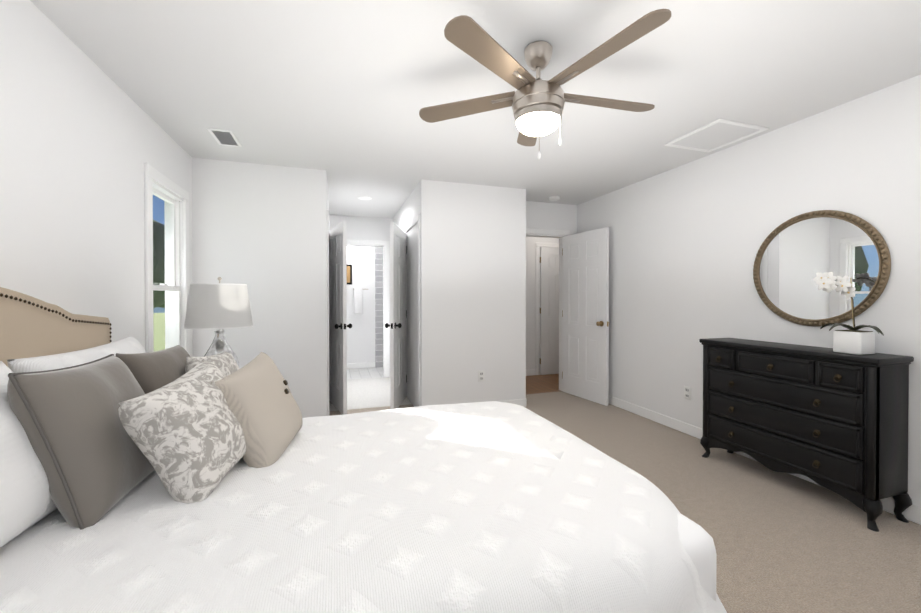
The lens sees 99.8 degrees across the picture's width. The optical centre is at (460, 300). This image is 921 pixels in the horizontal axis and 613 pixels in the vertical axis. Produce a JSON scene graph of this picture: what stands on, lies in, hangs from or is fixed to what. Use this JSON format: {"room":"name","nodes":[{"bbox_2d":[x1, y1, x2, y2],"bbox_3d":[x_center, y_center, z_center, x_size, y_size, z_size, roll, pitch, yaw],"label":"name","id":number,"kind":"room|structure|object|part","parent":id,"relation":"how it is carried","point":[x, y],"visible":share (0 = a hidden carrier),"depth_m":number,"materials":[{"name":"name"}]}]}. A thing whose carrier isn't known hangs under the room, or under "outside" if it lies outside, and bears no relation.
{"room":"bedroom","nodes":[
{"label":"bedroom","id":0,"kind":"room"},
{"bbox_2d":[0,0,192,356],"bbox_3d":[-1.697,0.003,1.224,0.120,2.440,4.690,0,0,-18],"label":"wall","id":1,"kind":"structure","parent":0,"point":[74,138],"depth_m":1.83,"materials":[{"name":"white paint"}]},
{"bbox_2d":[192,158,326,417],"bbox_3d":[-1.818,-0.015,3.586,1.100,2.440,0.120,0,0,-18],"label":"wall","id":2,"kind":"structure","parent":0,"point":[260,230],"depth_m":3.55,"materials":[{"name":"white paint"}]},
{"bbox_2d":[327,186,329,219],"bbox_3d":[-1.674,-0.024,4.736,0.120,2.440,1.980,0,0,-18],"label":"wall","id":3,"kind":"structure","parent":0,"point":[328,202],"depth_m":4.20,"materials":[{"name":"white paint"}]},
{"bbox_2d":[327,210,329,411],"bbox_3d":[-1.452,0.152,4.273,0.018,2.095,0.890,0,0,-18],"label":"trim","id":4,"kind":"structure","parent":3,"relation":"attached to","point":[328,225],"depth_m":3.85,"materials":[{"name":"white paint"}]},
{"bbox_2d":[329,221,351,414],"bbox_3d":[-1.348,0.187,4.325,0.245,2.012,0.755,0,0,-18],"label":"closet door","id":5,"kind":"structure","parent":3,"relation":"in","point":[338,325],"depth_m":4.19,"materials":[{"name":"white paint"}]},
{"bbox_2d":[330,215,337,229],"bbox_3d":[-1.882,-0.033,5.772,0.120,2.440,0.120,0,0,-18],"label":"wall","id":6,"kind":"structure","parent":0,"point":[333,221],"depth_m":5.70,"materials":[{"name":"white paint"}]},
{"bbox_2d":[347,246,374,363],"bbox_3d":[-2.310,-0.039,6.579,2.200,2.440,0.120,0,0,-18],"label":"wall","id":7,"kind":"structure","parent":0,"point":[361,331],"depth_m":6.71,"materials":[{"name":"white paint"}]},
{"bbox_2d":[347,265,351,284],"bbox_3d":[-2.012,-0.439,6.597,0.320,0.340,0.022,0,0,-18],"label":"picture frame","id":8,"kind":"object","parent":7,"relation":"attached to","point":[349,274],"visible":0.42,"depth_m":6.62,"materials":[{"name":"black metal"}]},
{"bbox_2d":[353,288,367,313],"bbox_3d":[-1.719,0.013,6.668,0.260,0.435,0.075,0,0,-18],"label":"towel","id":9,"kind":"object","parent":7,"relation":"attached to","point":[357,300],"visible":1,"depth_m":6.62,"materials":[{"name":"white fabric"}]},
{"bbox_2d":[347,362,374,368],"bbox_3d":[-2.356,1.134,6.504,1.820,0.095,0.013,0,0,-18],"label":"baseboard","id":10,"kind":"structure","parent":7,"relation":"attached to","point":[360,365],"depth_m":6.70,"materials":[{"name":"white paint"}]},
{"bbox_2d":[375,247,382,367],"bbox_3d":[-1.404,0.079,6.801,0.180,2.200,0.015,0,0,-18],"label":"tile panel","id":11,"kind":"object","parent":7,"relation":"attached to","point":[378,307],"visible":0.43,"depth_m":6.79,"materials":[{"name":"white tile"}]},
{"bbox_2d":[338,215,384,244],"bbox_3d":[-1.501,-1.048,5.886,0.680,0.410,0.120,0,0,-18],"label":"wall","id":12,"kind":"structure","parent":0,"point":[364,228],"depth_m":5.84,"materials":[{"name":"white paint"}]},
{"bbox_2d":[346,239,388,377],"bbox_3d":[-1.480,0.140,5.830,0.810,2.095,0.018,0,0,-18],"label":"door frame","id":13,"kind":"structure","parent":12,"relation":"attached to","point":[371,242],"depth_m":5.93,"materials":[{"name":"white paint"}]},
{"bbox_2d":[347,367,382,379],"bbox_3d":[-2.175,1.214,6.170,2.200,0.060,1.000,0,0,-18],"label":"floor","id":14,"kind":"structure","parent":0,"point":[361,373],"depth_m":6.26,"materials":[{"name":"tile"}]},
{"bbox_2d":[385,218,392,376],"bbox_3d":[-1.120,-0.034,6.017,0.120,2.440,0.120,0,0,-18],"label":"wall","id":15,"kind":"structure","parent":0,"point":[387,229],"depth_m":5.96,"materials":[{"name":"white paint"}]},
{"bbox_2d":[393,179,525,406],"bbox_3d":[-0.156,-0.028,5.162,1.190,2.440,2.100,0,0,-18],"label":"wall block","id":16,"kind":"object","parent":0,"point":[472,280],"visible":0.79,"depth_m":4.17,"materials":[{"name":"white paint"}]},
{"bbox_2d":[385,222,406,408],"bbox_3d":[-0.722,0.186,4.435,0.348,2.012,0.722,0,0,-18],"label":"closet door","id":17,"kind":"structure","parent":16,"relation":"attached to","point":[398,315],"depth_m":4.29,"materials":[{"name":"white paint"}]},
{"bbox_2d":[404,214,419,405],"bbox_3d":[-0.562,0.150,4.454,0.018,2.095,0.890,0,0,-18],"label":"trim","id":18,"kind":"structure","parent":16,"relation":"attached to","point":[410,225],"depth_m":4.04,"materials":[{"name":"white paint"}]},
{"bbox_2d":[478,371,483,381],"bbox_3d":[0.225,0.820,4.184,0.072,0.115,0.009,0,0,-18],"label":"electrical outlet","id":19,"kind":"object","parent":16,"relation":"attached to","point":[480,376],"visible":1,"depth_m":4.18,"materials":[{"name":"white plastic"}]},
{"bbox_2d":[495,399,525,406],"bbox_3d":[0.168,1.153,4.166,1.190,0.095,0.013,0,0,-18],"label":"baseboard","id":20,"kind":"structure","parent":16,"relation":"attached to","point":[521,402],"depth_m":4.31,"materials":[{"name":"white paint"}]},
{"bbox_2d":[30,0,920,218],"bbox_3d":[0.841,-1.296,3.608,6.420,0.120,7.690,0,0,-18],"label":"ceiling","id":21,"kind":"structure","parent":0,"point":[342,93],"depth_m":2.12,"materials":[{"name":"white paint"}]},
{"bbox_2d":[207,128,241,146],"bbox_3d":[-1.778,-1.225,2.932,0.160,0.010,0.310,0,0,-18],"label":"ceiling vent","id":22,"kind":"object","parent":21,"relation":"in","point":[225,137],"visible":1,"depth_m":2.91,"materials":[{"name":"white metal"}]},
{"bbox_2d":[357,196,371,199],"bbox_3d":[-1.171,-1.242,4.731,0.170,0.004,0.170,0,0,-18],"label":"recessed light","id":23,"kind":"object","parent":21,"relation":"in","point":[364,198],"visible":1,"depth_m":4.73,"materials":[{"name":"white paint"}]},
{"bbox_2d":[419,9,670,158],"bbox_3d":[0.423,-0.934,1.887,1.200,0.574,1.231,0,0,-18],"label":"ceiling fan","id":24,"kind":"object","parent":21,"relation":"hanging from","point":[537,103],"visible":1,"depth_m":1.78,"materials":[{"name":"silver metal"}]},
{"bbox_2d":[549,196,559,200],"bbox_3d":[1.134,-1.226,4.686,0.130,0.035,0.130,0,0,-18],"label":"smoke detector","id":25,"kind":"object","parent":21,"relation":"attached to","point":[554,198],"visible":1,"depth_m":4.65,"materials":[{"name":"white plastic"}]},
{"bbox_2d":[664,119,768,151],"bbox_3d":[1.901,-1.224,2.910,0.470,0.012,0.470,0,0,-18],"label":"attic panel","id":26,"kind":"object","parent":21,"relation":"attached to","point":[715,135],"visible":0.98,"depth_m":2.88,"materials":[{"name":"white paint"}]},
{"bbox_2d":[526,236,558,374],"bbox_3d":[1.709,-0.037,6.351,3.090,2.440,0.120,0,0,-18],"label":"wall","id":27,"kind":"structure","parent":0,"point":[531,303],"depth_m":6.10,"materials":[{"name":"white paint"}]},
{"bbox_2d":[526,369,534,375],"bbox_3d":[0.720,1.138,5.972,0.970,0.095,0.013,0,0,-18],"label":"baseboard","id":28,"kind":"structure","parent":27,"relation":"attached to","point":[531,372],"depth_m":6.09,"materials":[{"name":"white paint"}]},
{"bbox_2d":[536,242,558,374],"bbox_3d":[1.587,0.136,6.241,0.840,2.095,0.018,0,0,-18],"label":"door frame","id":29,"kind":"structure","parent":27,"relation":"attached to","point":[539,245],"depth_m":6.12,"materials":[{"name":"white paint"}]},
{"bbox_2d":[540,247,558,374],"bbox_3d":[1.586,0.172,6.230,0.703,2.012,0.179,0,0,-18],"label":"closet door","id":30,"kind":"structure","parent":27,"relation":"in","point":[549,310],"depth_m":6.16,"materials":[{"name":"white paint"}]},
{"bbox_2d":[526,374,560,393],"bbox_3d":[1.341,1.218,5.691,4.200,0.060,1.170,0,0,-18],"label":"floor","id":31,"kind":"structure","parent":0,"point":[547,383],"depth_m":5.54,"materials":[{"name":"brown wood"}]},
{"bbox_2d":[526,201,576,235],"bbox_3d":[1.065,-0.026,5.009,0.940,2.440,0.120,0,0,-18],"label":"wall","id":32,"kind":"structure","parent":0,"point":[545,215],"depth_m":4.97,"materials":[{"name":"white paint"}]},
{"bbox_2d":[526,234,562,390],"bbox_3d":[0.979,0.179,4.983,0.760,2.030,0.120,0,0,-18],"label":"trim","id":33,"kind":"structure","parent":32,"relation":"attached to","point":[560,306],"depth_m":5.09,"materials":[{"name":"white paint"}]},
{"bbox_2d":[526,228,569,235],"bbox_3d":[1.031,0.147,4.927,0.825,2.095,0.018,0,0,-18],"label":"door frame","id":34,"kind":"structure","parent":32,"relation":"attached to","point":[547,232],"depth_m":4.93,"materials":[{"name":"white paint"}]},
{"bbox_2d":[562,227,609,405],"bbox_3d":[1.527,0.184,4.721,0.197,2.012,0.751,0,0,-18],"label":"entry door","id":35,"kind":"structure","parent":32,"relation":"in","point":[586,323],"depth_m":4.65,"materials":[{"name":"white paint"}]},
{"bbox_2d":[329,377,920,612],"bbox_3d":[0.052,1.241,2.849,4.440,0.060,6.690,0,0,-18],"label":"floor","id":36,"kind":"structure","parent":0,"point":[786,542],"depth_m":2.13,"materials":[{"name":"beige carpet"}]},
{"bbox_2d":[0,287,726,612],"bbox_3d":[-0.367,0.765,1.429,2.504,1.656,1.831,0,0,-18],"label":"bed","id":37,"kind":"object","parent":36,"relation":"on","point":[135,477],"visible":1,"depth_m":1.11,"materials":[{"name":"white fabric"}]},
{"bbox_3d":[-1.512,0.582,1.104,0.126,1.285,1.670,0,0,-18],"label":"headboard","id":38,"kind":"part","parent":37,"relation":"part of","materials":[{"name":"fabric"}]},
{"bbox_2d":[699,338,913,531],"bbox_3d":[2.157,0.758,2.562,0.346,0.910,1.046,0,0,-18],"label":"dresser","id":39,"kind":"object","parent":36,"relation":"on","point":[831,420],"visible":1,"depth_m":2.28,"materials":[{"name":"black wood"}]},
{"bbox_2d":[813,272,883,354],"bbox_3d":[2.255,0.066,2.249,0.190,0.476,0.325,0,0,-18],"label":"orchid","id":40,"kind":"object","parent":39,"relation":"on","point":[854,340],"visible":1,"depth_m":2.24,"materials":[{"name":"white ceramic"}]},
{"bbox_3d":[-1.643,0.884,2.357,0.634,0.660,0.540,0,0,-18],"label":"nightstand","id":41,"kind":"object","parent":36,"relation":"on","visible":0},
{"bbox_2d":[184,277,252,365],"bbox_3d":[-1.528,0.202,2.462,0.374,0.701,0.374,0,0,-18],"label":"lamp","id":42,"kind":"object","parent":41,"relation":"on","point":[219,307],"visible":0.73,"depth_m":2.33,"materials":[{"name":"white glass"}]},
{"bbox_2d":[577,74,920,506],"bbox_3d":[2.324,-0.009,2.830,0.120,2.440,5.040,0,0,-18],"label":"wall","id":43,"kind":"structure","parent":0,"point":[686,241],"depth_m":3.01,"materials":[{"name":"white paint"}]},
{"bbox_2d":[684,386,690,399],"bbox_3d":[2.045,0.836,3.493,0.009,0.115,0.072,0,0,-18],"label":"electrical outlet","id":44,"kind":"object","parent":43,"relation":"attached to","point":[687,392],"visible":1,"depth_m":3.49,"materials":[{"name":"white plastic"}]},
{"bbox_2d":[609,395,920,524],"bbox_3d":[2.279,1.164,2.762,0.013,0.095,4.920,0,0,-18],"label":"baseboard","id":45,"kind":"structure","parent":43,"relation":"attached to","point":[912,512],"depth_m":3.49,"materials":[{"name":"white paint"}]},
{"bbox_2d":[753,210,890,326],"bbox_3d":[2.325,-0.207,2.567,0.031,0.762,0.762,0,0,-18],"label":"round mirror","id":46,"kind":"object","parent":43,"relation":"attached to","point":[795,255],"visible":0.98,"depth_m":2.53,"materials":[{"name":"brown metal"}]},
{"label":"outside","id":47,"kind":"structure","parent":0,"visible":0},
{"bbox_2d":[153,313,164,351],"bbox_3d":[-33.996,2.045,4.826,58.400,0.100,90.000,0,0,-18],"label":"lawn","id":48,"kind":"structure","parent":47,"point":[160,325],"depth_m":23.63,"materials":[{"name":"green plant"}]},
{"bbox_3d":[-2.223,0.910,2.864,0.120,0.600,0.600,0,0,-18],"label":"wall","id":49,"kind":"structure","parent":0,"visible":0},
{"bbox_2d":[144,163,189,354],"bbox_3d":[-2.200,-0.092,2.863,0.170,1.605,0.790,0,0,-18],"label":"window","id":50,"kind":"structure","parent":49,"relation":"in","point":[152,175],"depth_m":3.08,"materials":[{"name":"white paint"}]},
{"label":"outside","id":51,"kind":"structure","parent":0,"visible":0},
{"bbox_2d":[153,220,164,308],"bbox_3d":[-33.001,-3.407,33.572,14.968,8.750,60.206,0,0,-18],"label":"trees","id":52,"kind":"object","parent":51,"point":[161,259],"depth_m":35.47,"materials":[{"name":"green plant"}]}
]}

